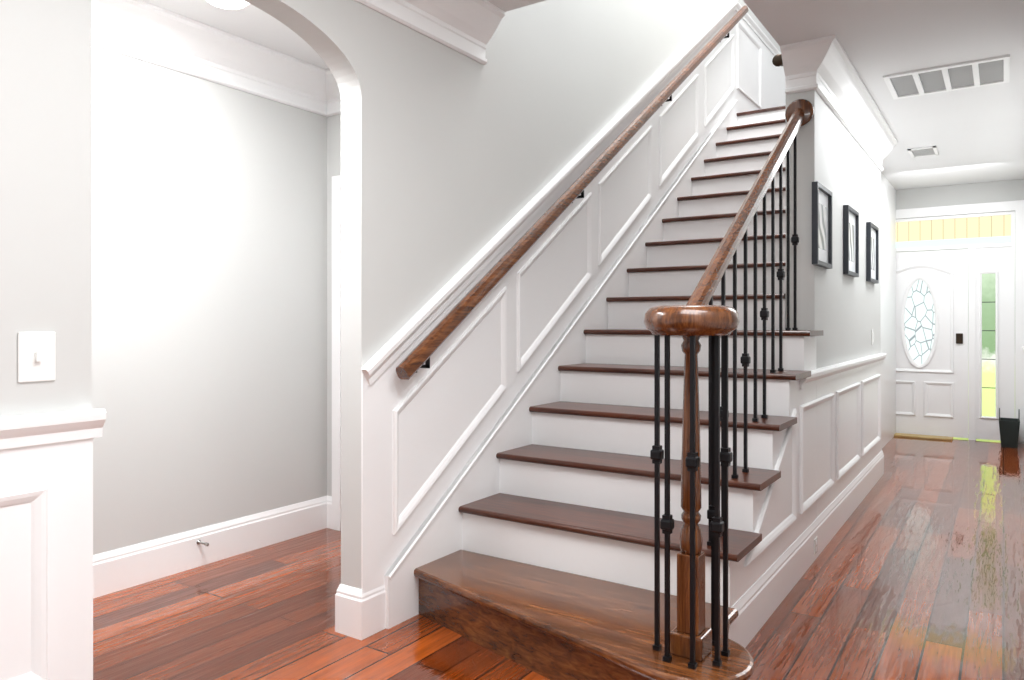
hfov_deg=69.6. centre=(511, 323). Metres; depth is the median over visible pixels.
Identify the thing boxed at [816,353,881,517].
trim
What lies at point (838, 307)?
wall
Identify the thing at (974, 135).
ceiling
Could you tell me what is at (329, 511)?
baseboard
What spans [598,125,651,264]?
trim
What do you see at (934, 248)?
bar
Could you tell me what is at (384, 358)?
trim
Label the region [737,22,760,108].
trim
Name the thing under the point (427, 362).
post
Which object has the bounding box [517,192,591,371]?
trim
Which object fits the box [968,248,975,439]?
door frame
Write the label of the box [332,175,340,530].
door frame
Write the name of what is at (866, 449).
trim
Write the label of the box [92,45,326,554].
wall
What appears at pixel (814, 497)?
trim
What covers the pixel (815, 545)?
outlet plate
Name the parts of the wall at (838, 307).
picture frame, picture frame, picture frame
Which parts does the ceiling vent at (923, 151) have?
frame, frame, frame, frame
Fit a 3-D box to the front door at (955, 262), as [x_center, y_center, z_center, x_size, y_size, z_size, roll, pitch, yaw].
[4.492,0.214,8.114,0.909,2.015,0.045,0,0,34]
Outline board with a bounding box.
[894,433,952,440]
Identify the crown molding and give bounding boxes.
[92,0,326,115]
[326,69,340,116]
[354,0,504,64]
[780,35,897,170]
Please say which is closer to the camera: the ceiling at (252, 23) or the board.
the ceiling at (252, 23)
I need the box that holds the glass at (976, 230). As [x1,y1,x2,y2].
[896,215,1010,247]
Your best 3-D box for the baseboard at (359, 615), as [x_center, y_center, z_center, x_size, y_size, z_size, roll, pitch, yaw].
[-0.533,1.142,3.087,0.147,0.190,0.416,0,0,34]
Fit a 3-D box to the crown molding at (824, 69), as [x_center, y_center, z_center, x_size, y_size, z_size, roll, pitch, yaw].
[2.291,-1.369,4.975,0.274,0.228,2.681,0,0,34]
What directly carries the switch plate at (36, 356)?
attached to the wall at (453, 162)
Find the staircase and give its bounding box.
[384,54,895,679]
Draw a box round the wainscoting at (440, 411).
[361,11,785,593]
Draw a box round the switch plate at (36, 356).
[18,332,55,382]
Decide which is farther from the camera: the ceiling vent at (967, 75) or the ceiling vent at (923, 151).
the ceiling vent at (923, 151)
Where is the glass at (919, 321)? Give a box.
[904,280,934,364]
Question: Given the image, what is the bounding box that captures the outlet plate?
[814,537,817,554]
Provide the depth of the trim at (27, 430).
1.93 m
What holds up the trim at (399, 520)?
attached to the wall at (453, 162)
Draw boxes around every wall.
[0,0,780,588]
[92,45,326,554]
[327,114,340,495]
[786,90,880,368]
[896,179,1023,218]
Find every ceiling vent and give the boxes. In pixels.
[883,54,1009,99]
[907,146,938,157]
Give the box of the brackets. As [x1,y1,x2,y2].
[420,35,728,367]
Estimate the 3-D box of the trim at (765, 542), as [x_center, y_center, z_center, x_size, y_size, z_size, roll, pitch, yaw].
[1.127,0.672,3.179,0.016,0.530,0.820,0,0,34]
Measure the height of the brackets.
2.720 m
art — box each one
[815,201,826,251]
[845,221,854,262]
[868,236,874,270]
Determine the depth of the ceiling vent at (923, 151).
6.33 m
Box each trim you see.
[0,408,105,449]
[0,486,47,679]
[361,0,780,384]
[393,287,506,534]
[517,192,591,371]
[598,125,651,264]
[659,74,698,185]
[704,34,733,125]
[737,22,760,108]
[744,408,796,566]
[800,353,886,389]
[800,393,834,513]
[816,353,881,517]
[836,382,860,479]
[861,374,880,455]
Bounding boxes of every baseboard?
[93,496,326,597]
[327,496,331,528]
[335,584,385,639]
[728,451,883,647]
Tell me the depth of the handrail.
3.81 m
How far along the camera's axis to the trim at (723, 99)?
6.41 m
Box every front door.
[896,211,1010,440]
[896,249,967,437]
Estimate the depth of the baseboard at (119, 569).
3.76 m
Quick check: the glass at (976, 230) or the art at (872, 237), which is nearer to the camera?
the art at (872, 237)
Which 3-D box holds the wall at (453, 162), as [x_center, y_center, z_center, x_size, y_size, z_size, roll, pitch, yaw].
[0.315,-1.763,4.358,0.115,6.000,10.800,0,0,34]
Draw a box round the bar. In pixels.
[896,242,1010,251]
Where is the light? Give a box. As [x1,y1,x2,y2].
[207,0,249,8]
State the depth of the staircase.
3.28 m
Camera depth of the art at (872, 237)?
5.64 m
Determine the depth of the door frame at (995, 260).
7.75 m
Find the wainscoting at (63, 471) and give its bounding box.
[0,409,92,679]
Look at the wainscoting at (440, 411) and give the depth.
3.78 m
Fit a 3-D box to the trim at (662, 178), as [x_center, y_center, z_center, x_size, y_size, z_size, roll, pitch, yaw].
[1.303,-1.526,5.707,0.016,1.042,0.800,0,0,34]
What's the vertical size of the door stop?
0.023 m
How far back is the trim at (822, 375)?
4.40 m
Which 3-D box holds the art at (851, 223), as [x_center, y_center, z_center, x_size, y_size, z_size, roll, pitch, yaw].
[2.215,-0.530,4.828,0.013,0.245,0.240,0,0,34]
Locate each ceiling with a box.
[141,0,328,68]
[487,0,1023,189]
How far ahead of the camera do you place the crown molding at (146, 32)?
3.73 m
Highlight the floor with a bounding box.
[93,436,1023,679]
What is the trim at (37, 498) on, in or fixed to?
attached to the wall at (453, 162)
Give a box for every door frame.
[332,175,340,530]
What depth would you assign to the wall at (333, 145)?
4.46 m
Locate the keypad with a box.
[956,333,962,343]
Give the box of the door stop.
[196,540,208,545]
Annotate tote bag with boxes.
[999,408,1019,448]
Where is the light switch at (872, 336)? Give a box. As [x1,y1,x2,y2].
[871,329,873,344]
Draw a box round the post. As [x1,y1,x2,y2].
[425,357,429,367]
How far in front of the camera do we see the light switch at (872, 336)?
5.66 m
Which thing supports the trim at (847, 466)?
attached to the trim at (847, 432)
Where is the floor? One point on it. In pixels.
(915, 571)
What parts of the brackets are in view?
wall rail bracket arm, wall rail bracket arm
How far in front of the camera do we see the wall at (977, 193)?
7.86 m
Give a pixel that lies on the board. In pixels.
(923, 436)
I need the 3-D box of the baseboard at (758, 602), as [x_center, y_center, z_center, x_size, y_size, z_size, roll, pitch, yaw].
[1.913,1.142,4.356,0.016,0.190,4.130,0,0,34]
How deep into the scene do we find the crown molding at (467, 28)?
3.31 m
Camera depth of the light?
3.21 m
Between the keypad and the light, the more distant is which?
the keypad
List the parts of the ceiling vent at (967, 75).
frame, frame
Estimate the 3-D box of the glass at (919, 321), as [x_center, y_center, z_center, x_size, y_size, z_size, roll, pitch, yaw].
[4.479,-0.013,8.093,0.300,0.940,0.001,0,0,34]
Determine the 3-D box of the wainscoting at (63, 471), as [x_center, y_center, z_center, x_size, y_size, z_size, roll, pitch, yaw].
[-1.896,0.737,0.935,0.008,1.000,2.650,0,0,34]

